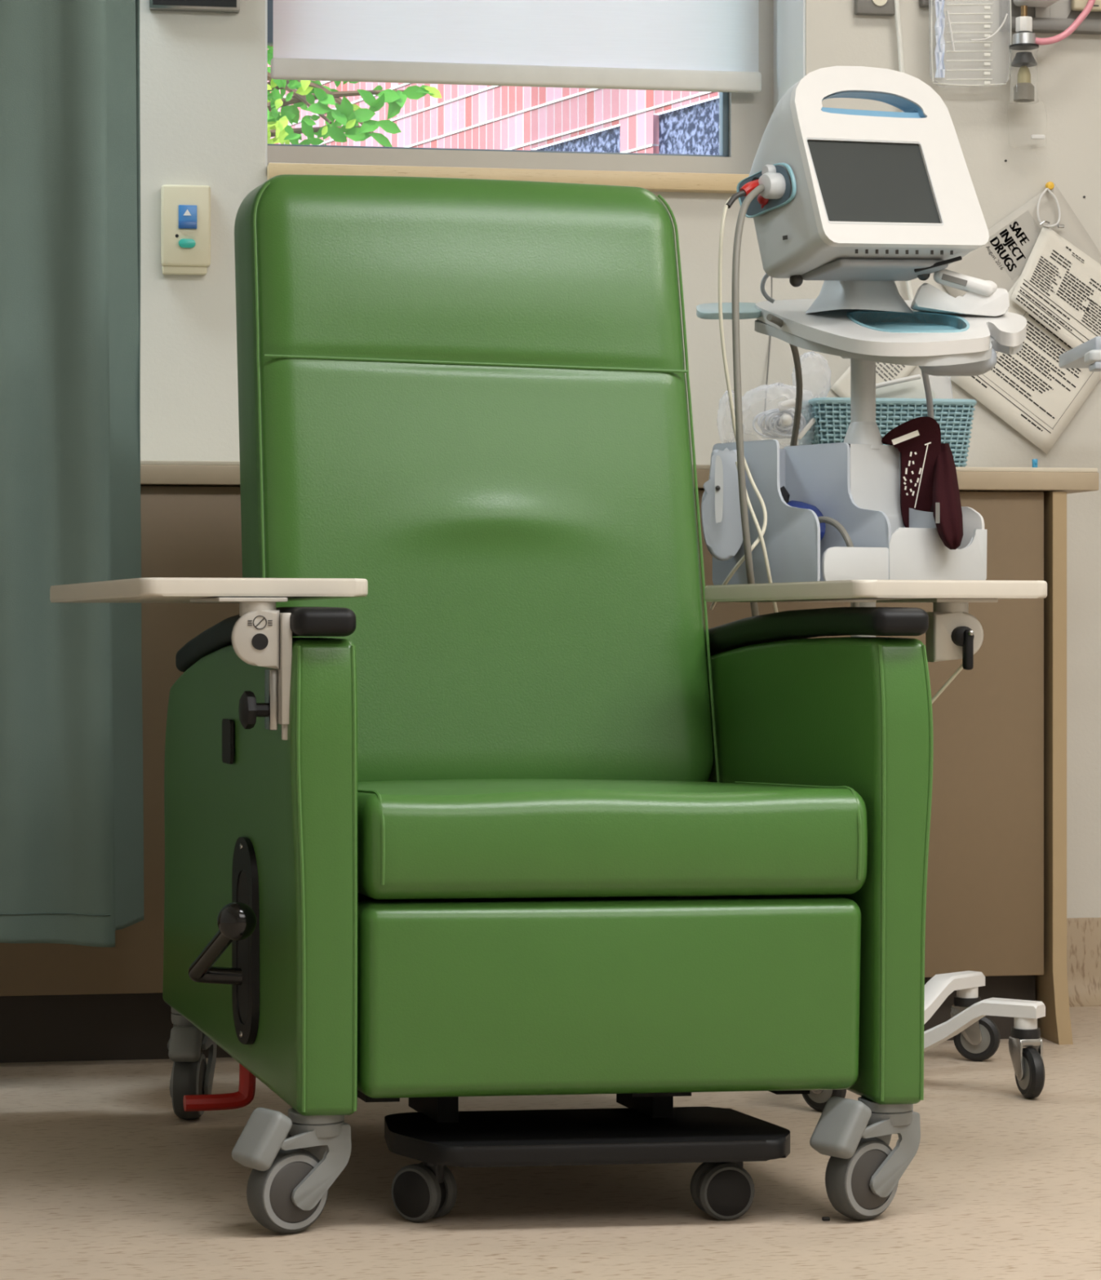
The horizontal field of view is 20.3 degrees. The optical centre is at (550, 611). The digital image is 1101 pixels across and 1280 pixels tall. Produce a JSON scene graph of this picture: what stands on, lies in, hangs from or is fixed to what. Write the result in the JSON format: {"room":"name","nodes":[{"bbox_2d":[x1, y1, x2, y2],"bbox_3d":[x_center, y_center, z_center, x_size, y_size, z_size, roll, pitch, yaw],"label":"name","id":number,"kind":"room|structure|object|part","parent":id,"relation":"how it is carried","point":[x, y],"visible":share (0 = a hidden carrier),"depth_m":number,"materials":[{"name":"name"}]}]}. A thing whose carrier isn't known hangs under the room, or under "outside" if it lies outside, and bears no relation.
{"room":"hospital room","nodes":[
{"label":"hospital room","id":0,"kind":"room"},
{"bbox_2d":[0,1006,1100,1279],"bbox_3d":[0.068,0.741,2.019,5.200,0.060,7.360,0,0,-10],"label":"floor","id":1,"kind":"structure","parent":0,"point":[101,1178],"depth_m":3.75,"materials":[{"name":"plastic"}]},
{"bbox_2d":[0,485,242,1062],"bbox_3d":[-1.411,0.257,4.950,2.250,0.909,0.486,0,0,-10],"label":"base cabinet","id":2,"kind":"object","parent":1,"relation":"on","point":[59,1002],"visible":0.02,"depth_m":4.84,"materials":[{"name":"brown wood"}]},
{"bbox_2d":[140,460,1099,493],"bbox_3d":[-0.829,-0.218,5.037,3.428,0.037,0.510,0,0,-10],"label":"countertop","id":3,"kind":"structure","parent":2,"relation":"on","point":[153,473],"depth_m":5.03,"materials":[{"name":"laminate"}]},
{"bbox_2d":[716,391,736,443],"bbox_3d":[0.301,-0.324,5.181,0.042,0.101,0.065,0,0,-10],"label":"wrapper","id":4,"kind":"object","parent":3,"relation":"on","point":[722,397],"visible":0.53,"depth_m":5.18,"materials":[{"name":"white"}]},
{"bbox_2d":[730,383,816,444],"bbox_3d":[0.387,-0.326,5.214,0.168,0.128,0.111,0,0,-10],"label":"bag","id":5,"kind":"object","parent":3,"relation":"on","point":[786,420],"visible":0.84,"depth_m":5.19,"materials":[{"name":"white"}]},
{"bbox_2d":[793,397,977,466],"bbox_3d":[0.569,-0.298,5.256,0.287,0.121,0.186,0,0,-10],"label":"woven basket","id":6,"kind":"object","parent":3,"relation":"on","point":[954,417],"visible":0.48,"depth_m":5.18,"materials":[{"name":"teal plastic"}]},
{"bbox_2d":[791,351,831,399],"bbox_3d":[0.448,-0.400,5.286,0.068,0.096,0.044,0,0,-10],"label":"clear bag","id":7,"kind":"object","parent":6,"relation":"in","point":[828,389],"visible":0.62,"depth_m":5.29,"materials":[{"name":"white"}]},
{"bbox_2d":[875,373,920,388],"bbox_3d":[0.574,-0.386,5.200,0.103,0.031,0.008,0,0,0],"label":"wrapper","id":8,"kind":"object","parent":6,"relation":"in","point":[916,376],"visible":0.61,"depth_m":5.20,"materials":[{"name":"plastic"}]},
{"bbox_2d":[875,376,936,398],"bbox_3d":[0.593,-0.355,5.232,0.133,0.096,0.004,0,0,0],"label":"folder","id":9,"kind":"object","parent":6,"relation":"in","point":[915,388],"visible":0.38,"depth_m":5.23,"materials":[{"name":"white paper"}]},
{"bbox_2d":[1032,458,1037,467],"bbox_3d":[0.808,-0.246,5.134,0.008,0.018,0.012,0,0,-10],"label":"clip","id":10,"kind":"object","parent":3,"relation":"on","point":[1034,460],"visible":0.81,"depth_m":5.13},
{"bbox_2d":[49,174,1047,1233],"bbox_3d":[-0.040,0.059,3.973,1.200,1.303,0.937,0,0,-7],"label":"recliner chair","id":11,"kind":"object","parent":1,"relation":"on","point":[468,789],"visible":1,"depth_m":3.73,"materials":[{"name":"green leather"}]},
{"bbox_2d":[49,577,368,603],"bbox_3d":[-0.423,-0.025,3.747,0.274,0.027,0.460,0,0,-23],"label":"tray","id":12,"kind":"object","parent":11,"relation":"on","point":[161,589],"depth_m":3.55,"materials":[{"name":"laminate"}]},
{"bbox_3d":[-0.397,0.409,3.701,0.077,0.100,0.192,0,0,-7],"label":"lever","id":13,"kind":"part","parent":11,"relation":"part of","materials":[{"name":"grey metal"}]},
{"bbox_3d":[-0.438,0.603,4.079,0.097,0.114,0.021,0,0,-7],"label":"brake lever","id":14,"kind":"part","parent":11,"relation":"part of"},
{"bbox_3d":[-0.366,0.361,3.594,0.046,0.045,0.044,0,0,-7],"label":"lever knob","id":15,"kind":"part","parent":11,"relation":"part of","materials":[{"name":"black plastic"}]},
{"bbox_3d":[-0.366,-0.014,3.604,0.080,0.005,0.185,0,0,-17],"label":"mount plate","id":16,"kind":"part","parent":11,"relation":"part of","materials":[{"name":"metal"}]},
{"bbox_3d":[-0.373,0.402,3.769,0.009,0.252,0.127,0,0,-17],"label":"lever plate","id":17,"kind":"part","parent":11,"relation":"part of","materials":[{"name":"black plastic"}]},
{"bbox_3d":[-0.341,0.113,3.545,0.036,0.044,0.043,0,0,-7],"label":"clamp knob","id":18,"kind":"part","parent":11,"relation":"part of","materials":[{"name":"black plastic"}]},
{"bbox_3d":[-0.389,0.303,3.941,0.076,0.546,0.925,0,0,-17],"label":"arm","id":19,"kind":"part","parent":11,"relation":"part of","materials":[{"name":"green leather"}]},
{"bbox_3d":[-0.305,0.074,3.530,0.012,0.146,0.029,0,0,-17],"label":"post","id":20,"kind":"part","parent":11,"relation":"part of","materials":[{"name":"metal"}]},
{"bbox_3d":[-0.143,0.582,3.747,0.025,0.061,0.144,0,0,-17],"label":"slide arm","id":21,"kind":"part","parent":11,"relation":"part of","materials":[{"name":"black metal"}]},
{"bbox_3d":[-0.110,-0.171,4.179,0.631,0.843,0.296,0,0,-7],"label":"backrest","id":22,"kind":"part","parent":11,"relation":"part of","materials":[{"name":"green leather"}]},
{"bbox_3d":[-0.109,0.361,4.148,0.557,0.300,0.059,0,0,-7],"label":"panel","id":23,"kind":"part","parent":11,"relation":"part of","materials":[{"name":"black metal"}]},
{"bbox_3d":[0.001,0.267,3.809,0.679,0.125,0.561,0,0,-7],"label":"seat","id":24,"kind":"part","parent":11,"relation":"part of","materials":[{"name":"green leather"}]},
{"bbox_3d":[0.115,0.582,3.778,0.025,0.061,0.144,0,0,-17],"label":"slide arm","id":25,"kind":"part","parent":11,"relation":"part of","materials":[{"name":"black metal"}]},
{"bbox_3d":[0.282,0.303,4.022,0.070,0.546,0.924,0,0,-17],"label":"arm","id":26,"kind":"part","parent":11,"relation":"part of","materials":[{"name":"green leather"}]},
{"bbox_2d":[704,579,1047,602],"bbox_3d":[0.397,-0.025,3.829,0.262,0.025,0.430,0,0,-23],"label":"tray","id":27,"kind":"object","parent":11,"relation":"on","point":[853,590],"depth_m":3.66,"materials":[{"name":"laminate"}]},
{"bbox_3d":[0.471,-0.014,3.759,0.080,0.005,0.185,0,0,-17],"label":"mount plate","id":28,"kind":"part","parent":11,"relation":"part of","materials":[{"name":"metal"}]},
{"bbox_3d":[0.492,0.043,3.664,0.026,0.052,0.018,0,0,-7],"label":"clamp knob","id":29,"kind":"part","parent":11,"relation":"part of","materials":[{"name":"black plastic"}]},
{"bbox_2d":[822,1216,830,1221],"bbox_3d":[0.322,0.709,3.595,0.009,0.004,0.006,0,0,-10],"label":"crumb","id":30,"kind":"object","parent":1,"relation":"on","point":[824,1218],"visible":1,"depth_m":3.59,"materials":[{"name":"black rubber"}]},
{"bbox_2d":[696,280,1045,1111],"bbox_3d":[0.437,0.084,4.661,0.603,1.254,0.637,0,0,-10],"label":"cart","id":31,"kind":"object","parent":1,"relation":"on","point":[855,482],"visible":0.59,"depth_m":4.49,"materials":[{"name":"grey plastic"}]},
{"bbox_3d":[0.274,-0.459,4.688,0.110,0.035,0.095,0,0,-9],"label":"teal handle","id":32,"kind":"part","parent":31,"relation":"part of","materials":[{"name":"plastic"}]},
{"bbox_2d":[735,461,778,613],"bbox_3d":[0.313,-0.103,4.403,0.091,0.223,0.052,0,0,-44],"label":"cable","id":33,"kind":"object","parent":31,"relation":"in","point":[751,509],"visible":0.66,"depth_m":4.36,"materials":[{"name":"white plastic"}]},
{"bbox_2d":[762,276,772,439],"bbox_3d":[0.384,-0.472,5.471,0.007,0.334,0.067,0,0,18],"label":"cable","id":34,"kind":"object","parent":31,"relation":"hanging from","point":[771,277],"visible":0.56,"depth_m":5.49,"materials":[{"name":"grey plastic"}]},
{"bbox_2d":[760,273,775,303],"bbox_3d":[0.328,-0.489,4.629,0.022,0.051,0.017,0,0,37],"label":"cable","id":35,"kind":"object","parent":31,"relation":"hanging from","point":[766,277],"visible":0.84,"depth_m":4.63,"materials":[{"name":"grey plastic"}]},
{"bbox_2d":[766,314,803,445],"bbox_3d":[0.362,-0.330,4.678,0.035,0.222,0.252,0,0,12],"label":"hose","id":36,"kind":"object","parent":31,"relation":"hanging from","point":[799,385],"visible":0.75,"depth_m":4.72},
{"bbox_2d":[780,485,790,502],"bbox_3d":[0.349,-0.121,4.540,0.045,0.129,0.020,0,0,0],"label":"black cuff","id":37,"kind":"object","parent":31,"relation":"in","point":[785,494],"visible":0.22,"depth_m":4.53,"materials":[{"name":"fabric"}]},
{"bbox_2d":[786,500,826,541],"bbox_3d":[0.372,-0.133,4.525,0.059,0.065,0.095,0,0,-10],"label":"navy cuff","id":38,"kind":"object","parent":31,"relation":"in","point":[801,504],"visible":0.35,"depth_m":4.51,"materials":[{"name":"fabric"}]},
{"bbox_2d":[817,515,859,607],"bbox_3d":[0.400,-0.065,4.457,0.032,0.146,0.147,0,0,-34],"label":"hose","id":39,"kind":"object","parent":31,"relation":"in","point":[835,523],"visible":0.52,"depth_m":4.41,"materials":[{"name":"grey plastic"}]},
{"bbox_2d":[737,66,989,287],"bbox_3d":[0.444,-0.638,4.528,0.345,0.326,0.226,0,0,-34],"label":"monitor","id":40,"kind":"object","parent":31,"relation":"attached to","point":[852,194],"visible":0.99,"depth_m":4.47,"materials":[{"name":"white plastic"}]},
{"bbox_2d":[710,179,767,609],"bbox_3d":[0.269,-0.317,4.428,0.090,0.627,0.137,0,0,7],"label":"cable","id":41,"kind":"object","parent":40,"relation":"attached to","point":[748,187],"visible":0.91,"depth_m":4.39,"materials":[{"name":"white plastic"}]},
{"bbox_2d":[732,183,764,616],"bbox_3d":[0.301,-0.317,4.428,0.036,0.654,0.237,0,0,23],"label":"cable","id":42,"kind":"object","parent":40,"relation":"attached to","point":[754,193],"visible":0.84,"depth_m":4.33,"materials":[{"name":"grey plastic"}]},
{"bbox_2d":[757,193,768,208],"bbox_3d":[0.311,-0.596,4.472,0.022,0.027,0.025,0,0,-10],"label":"connector","id":43,"kind":"object","parent":40,"relation":"attached to","point":[762,200],"visible":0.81,"depth_m":4.46,"materials":[{"name":"plastic"}]},
{"bbox_3d":[0.570,-0.511,4.526,0.074,0.026,0.006,0,0,-15],"label":"bracket rod","id":44,"kind":"part","parent":40,"relation":"part of","materials":[{"name":"black plastic"}]},
{"bbox_2d":[755,298,1026,356],"bbox_3d":[0.520,-0.423,4.570,0.371,0.120,0.394,0,0,-9],"label":"shelf","id":45,"kind":"object","parent":31,"relation":"attached to","point":[842,327],"depth_m":4.52,"materials":[{"name":"white plastic"}]},
{"bbox_3d":[0.531,-0.420,4.544,0.169,0.068,0.201,0,0,-9],"label":"handle trim","id":46,"kind":"part","parent":31,"relation":"part of","materials":[{"name":"teal plastic"}]},
{"bbox_2d":[881,416,941,527],"bbox_3d":[0.530,-0.200,4.519,0.087,0.175,0.046,0,0,0],"label":"maroon cuff","id":47,"kind":"object","parent":31,"relation":"in","point":[917,440],"visible":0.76,"depth_m":4.52,"materials":[{"name":"fabric"}]},
{"bbox_2d":[892,430,931,507],"bbox_3d":[0.527,-0.209,4.496,0.058,0.114,0.001,0,0,0],"label":"print","id":48,"kind":"object","parent":47,"relation":"attached to","point":[917,477],"depth_m":4.52,"materials":[{"name":"paint"}]},
{"bbox_2d":[921,370,934,418],"bbox_3d":[0.563,-0.326,4.600,0.011,0.111,0.130,0,0,14],"label":"tube","id":49,"kind":"object","parent":31,"relation":"hanging from","point":[925,376],"visible":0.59,"depth_m":4.61,"materials":[{"name":"grey plastic"}]},
{"bbox_2d":[930,443,963,549],"bbox_3d":[0.574,-0.170,4.496,0.042,0.161,0.180,0,0,1],"label":"dark maroon cuff","id":50,"kind":"object","parent":31,"relation":"hanging from","point":[946,508],"visible":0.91,"depth_m":4.44,"materials":[{"name":"fabric"}]},
{"bbox_3d":[0.572,0.618,4.791,0.297,0.093,0.042,0,0,-44],"label":"leg","id":51,"kind":"part","parent":31,"relation":"part of","materials":[{"name":"white plastic"}]},
{"bbox_2d":[911,268,1009,316],"bbox_3d":[0.611,-0.474,4.591,0.141,0.071,0.068,0,0,0],"label":"thermometer","id":52,"kind":"object","parent":31,"relation":"in","point":[983,298],"visible":0.99,"depth_m":4.57,"materials":[{"name":"white plastic"}]},
{"bbox_3d":[0.593,0.618,4.582,0.297,0.093,0.042,0,0,33],"label":"leg","id":53,"kind":"part","parent":31,"relation":"part of","materials":[{"name":"white plastic"}]},
{"bbox_2d":[694,489,1073,1044],"bbox_3d":[0.261,0.257,5.219,1.129,0.909,0.508,0,0,-10],"label":"base cabinet","id":54,"kind":"object","parent":1,"relation":"on","point":[997,888],"visible":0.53,"depth_m":5.07,"materials":[{"name":"brown wood"}]},
{"bbox_3d":[0.803,0.257,5.304,0.032,0.909,0.498,0,0,-9],"label":"panel","id":55,"kind":"part","parent":54,"relation":"part of","materials":[{"name":"beige wood"}]},
{"bbox_2d":[139,0,1100,918],"bbox_3d":[-0.515,-0.599,5.500,5.000,2.620,0.300,0,0,-10],"label":"wall","id":56,"kind":"structure","parent":0,"point":[202,74],"depth_m":5.50,"materials":[{"name":"paint"}]},
{"bbox_2d":[160,184,210,275],"bbox_3d":[-0.629,-0.659,5.311,0.084,0.152,0.036,0,0,-10],"label":"switch plate","id":57,"kind":"object","parent":56,"relation":"attached to","point":[185,210],"visible":1,"depth_m":5.30,"materials":[{"name":"beige plastic"}]},
{"bbox_2d":[178,204,196,222],"bbox_3d":[-0.624,-0.680,5.298,0.032,0.040,0.004,0,0,-9],"label":"switch","id":58,"kind":"object","parent":57,"relation":"attached to","point":[187,213],"depth_m":5.30,"materials":[{"name":"blue plastic"}]},
{"bbox_2d":[148,0,239,13],"bbox_3d":[-0.615,-1.100,5.320,0.156,0.122,0.022,0,0,-10],"label":"framed sign","id":59,"kind":"object","parent":56,"relation":"attached to","point":[205,6],"visible":1,"depth_m":5.31,"materials":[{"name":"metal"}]},
{"bbox_3d":[-0.614,-1.100,5.311,0.144,0.110,0.004,0,0,-9],"label":"black panel","id":60,"kind":"part","parent":59,"relation":"part of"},
{"bbox_2d":[266,162,749,193],"bbox_3d":[-0.072,-0.762,5.529,0.889,0.031,0.270,0,0,-10],"label":"window sill","id":61,"kind":"structure","parent":56,"relation":"attached to","point":[685,182],"depth_m":5.40,"materials":[{"name":"wood"}]},
{"bbox_2d":[267,0,773,173],"bbox_3d":[-0.063,-1.199,5.693,0.967,0.880,0.070,0,0,-10],"label":"window","id":62,"kind":"structure","parent":56,"relation":"in","point":[744,117],"depth_m":5.69,"materials":[{"name":"metal"}]},
{"bbox_2d":[271,0,761,93],"bbox_3d":[-0.057,-1.298,5.618,0.905,0.676,0.044,0,0,-10],"label":"roller blind","id":63,"kind":"object","parent":62,"relation":"attached to","point":[713,46],"visible":1,"depth_m":5.62,"materials":[{"name":"fabric"}]},
{"bbox_2d":[265,0,805,175],"bbox_3d":[-0.044,-1.199,5.581,0.967,0.880,0.296,0,0,-10],"label":"window frame","id":64,"kind":"structure","parent":56,"relation":"attached to","point":[789,15],"depth_m":5.60,"materials":[{"name":"grey metal"}]},
{"bbox_2d":[831,361,916,397],"bbox_3d":[0.584,-0.426,5.526,0.168,0.172,0.001,0,0,-10],"label":"printed page","id":65,"kind":"object","parent":56,"relation":"attached to","point":[884,371],"visible":0.34,"depth_m":5.53,"materials":[{"name":"paper"}]},
{"bbox_2d":[854,0,895,16],"bbox_3d":[0.583,-1.126,5.520,0.072,0.110,0.024,0,0,-10],"label":"outlet box","id":66,"kind":"object","parent":56,"relation":"attached to","point":[863,7],"visible":1,"depth_m":5.51,"materials":[{"name":"grey metal"}]},
{"bbox_2d":[872,0,887,6],"bbox_3d":[0.590,-1.098,5.511,0.028,0.028,0.004,0,0,-9],"label":"socket","id":67,"kind":"object","parent":66,"relation":"attached to","point":[875,2],"depth_m":5.51,"materials":[{"name":"white plastic"}]},
{"bbox_2d":[893,0,914,300],"bbox_3d":[0.633,-0.845,5.520,0.042,0.587,0.010,0,0,-10],"label":"tube","id":68,"kind":"object","parent":66,"relation":"attached to","point":[897,10],"visible":0.3,"depth_m":5.51,"materials":[{"name":"white plastic"}]},
{"bbox_2d":[919,0,933,8],"bbox_3d":[0.676,-1.115,5.539,0.024,0.054,0.018,0,0,-10],"label":"wall hook","id":69,"kind":"object","parent":56,"relation":"attached to","point":[922,3],"visible":1,"depth_m":5.53,"materials":[{"name":"grey metal"}]},
{"bbox_2d":[943,183,1100,297],"bbox_3d":[0.862,-0.609,5.572,0.352,0.337,0.001,0,0,-10],"label":"sheet","id":70,"kind":"object","parent":56,"relation":"attached to","point":[1003,259],"visible":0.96,"depth_m":5.57,"materials":[{"name":"grey paper"}]},
{"bbox_3d":[0.850,-0.664,5.570,0.130,0.127,0.001,0,0,-9],"label":"heading panel","id":71,"kind":"part","parent":70,"relation":"part of","materials":[{"name":"white paper"}]},
{"bbox_2d":[947,275,1100,453],"bbox_3d":[0.888,-0.466,5.569,0.352,0.362,0.001,0,0,-10],"label":"sheet","id":72,"kind":"object","parent":56,"relation":"attached to","point":[1028,389],"visible":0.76,"depth_m":5.57,"materials":[{"name":"paper"}]},
{"bbox_2d":[1031,110,1047,139],"bbox_3d":[0.860,-0.878,5.546,0.075,0.089,0.010,0,0,-10],"label":"wall hook","id":73,"kind":"object","parent":56,"relation":"hanging from","point":[1033,136],"visible":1,"depth_m":5.54,"materials":[{"name":"white plastic"}]},
{"bbox_2d":[1036,187,1061,227],"bbox_3d":[0.901,-0.731,5.564,0.045,0.072,0.004,0,0,-10],"label":"loop","id":74,"kind":"object","parent":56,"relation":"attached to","point":[1048,189],"visible":1,"depth_m":5.56,"materials":[{"name":"white plastic"}]},
{"bbox_2d":[1010,223,1100,348],"bbox_3d":[0.941,-0.573,5.566,0.233,0.257,0.014,0,0,-10],"label":"printed form","id":75,"kind":"object","parent":74,"relation":"hanging from","point":[1059,284],"visible":0.98,"depth_m":5.57,"materials":[{"name":"paper"}]},
{"bbox_2d":[1040,221,1064,227],"bbox_3d":[0.906,-0.700,5.558,0.048,0.012,0.005,0,0,-17],"label":"paper clip","id":76,"kind":"object","parent":75,"relation":"attached to","point":[1043,222],"visible":1,"depth_m":5.56,"materials":[{"name":"metal"}]},
{"bbox_2d":[999,0,1100,35],"bbox_3d":[1.080,-1.115,5.600,0.539,0.130,0.030,0,0,-10],"label":"rail","id":77,"kind":"object","parent":56,"relation":"attached to","point":[1056,18],"visible":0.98,"depth_m":5.56,"materials":[{"name":"metal"}]},
{"bbox_2d":[928,0,1012,88],"bbox_3d":[0.753,-1.060,5.511,0.151,0.240,0.034,0,0,-10],"label":"pouch","id":78,"kind":"object","parent":77,"relation":"hanging from","point":[940,4],"visible":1,"depth_m":5.50,"materials":[{"name":"white"}]},
{"bbox_2d":[1013,0,1058,7],"bbox_3d":[0.872,-1.137,5.507,0.072,0.098,0.085,0,0,-10],"label":"suction regulator","id":79,"kind":"object","parent":77,"relation":"attached to","point":[1030,3],"visible":1,"depth_m":5.51,"materials":[{"name":"white plastic"}]},
{"bbox_2d":[1009,5,1039,102],"bbox_3d":[0.846,-0.996,5.500,0.053,0.172,0.053,0,0,-10],"label":"trap","id":80,"kind":"object","parent":79,"relation":"attached to","point":[1024,39],"visible":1,"depth_m":5.49,"materials":[{"name":"white"}]},
{"bbox_3d":[0.846,-1.057,5.500,0.012,0.050,0.012,0,0,-9],"label":"brass stem","id":81,"kind":"part","parent":80,"relation":"part of","materials":[{"name":"gold metal"}]},
{"bbox_2d":[1035,0,1095,44],"bbox_3d":[0.926,-1.071,5.513,0.123,0.113,0.012,0,0,-10],"label":"tube","id":82,"kind":"object","parent":80,"relation":"attached to","point":[1046,41],"visible":1,"depth_m":5.51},
{"bbox_3d":[0.909,-1.109,5.564,0.068,0.102,0.004,0,0,-9],"label":"rail","id":83,"kind":"part","parent":77,"relation":"part of","materials":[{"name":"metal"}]},
{"bbox_2d":[1071,0,1100,11],"bbox_3d":[0.987,-1.130,5.559,0.093,0.090,0.021,0,0,-10],"label":"box","id":84,"kind":"object","parent":77,"relation":"attached to","point":[1077,5],"visible":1,"depth_m":5.55,"materials":[{"name":"beige plastic"}]},
{"bbox_2d":[1045,181,1054,190],"bbox_3d":[0.903,-0.771,5.574,0.015,0.015,0.022,0,0,-10],"label":"pin","id":85,"kind":"object","parent":56,"relation":"attached to","point":[1051,185],"visible":1,"depth_m":5.57,"materials":[{"name":"yellow plastic"}]},
{"bbox_2d":[1059,336,1100,371],"bbox_3d":[0.923,-0.419,5.155,0.105,0.054,0.370,0,0,0],"label":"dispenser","id":86,"kind":"object","parent":56,"relation":"attached to","point":[1087,354],"visible":1,"depth_m":5.08,"materials":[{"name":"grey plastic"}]},
{"bbox_2d":[1066,917,1100,1007],"bbox_3d":[1.358,0.633,5.636,1.260,0.155,0.050,0,0,-10],"label":"baseboard","id":87,"kind":"structure","parent":56,"relation":"attached to","point":[1083,934],"depth_m":5.59,"materials":[{"name":"wood"}]},
{"label":"outside","id":88,"kind":"structure","parent":0,"visible":0},
{"bbox_3d":[-5.423,1.061,32.404,80.000,0.100,54.290,0,0,-10],"label":"ground","id":89,"kind":"structure","parent":88,"visible":0},
{"bbox_2d":[267,45,441,146],"bbox_3d":[-0.777,-0.739,9.297,0.783,3.504,1.080,0,0,-10],"label":"leafy tree","id":90,"kind":"object","parent":89,"relation":"on","point":[348,114],"visible":0.18,"depth_m":8.91,"materials":[{"name":"green plant"}]},
{"bbox_2d":[267,45,719,155],"bbox_3d":[-1.222,-3.139,16.211,0.036,8.300,23.000,0,0,-28],"label":"brick building","id":91,"kind":"structure","parent":89,"relation":"on","point":[475,117],"depth_m":13.95,"materials":[{"name":"brick"}]},
{"bbox_3d":[-0.850,-1.897,4.475,0.898,0.022,0.121,0,0,-10],"label":"track","id":92,"kind":"object","parent":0,"visible":0},
{"bbox_2d":[0,0,143,946],"bbox_3d":[-0.989,-0.711,4.495,0.793,2.382,0.304,0,0,-10],"label":"privacy curtain","id":93,"kind":"object","parent":92,"relation":"hanging from","point":[72,797],"visible":0.98,"depth_m":4.43,"materials":[{"name":"fabric"}]}
]}

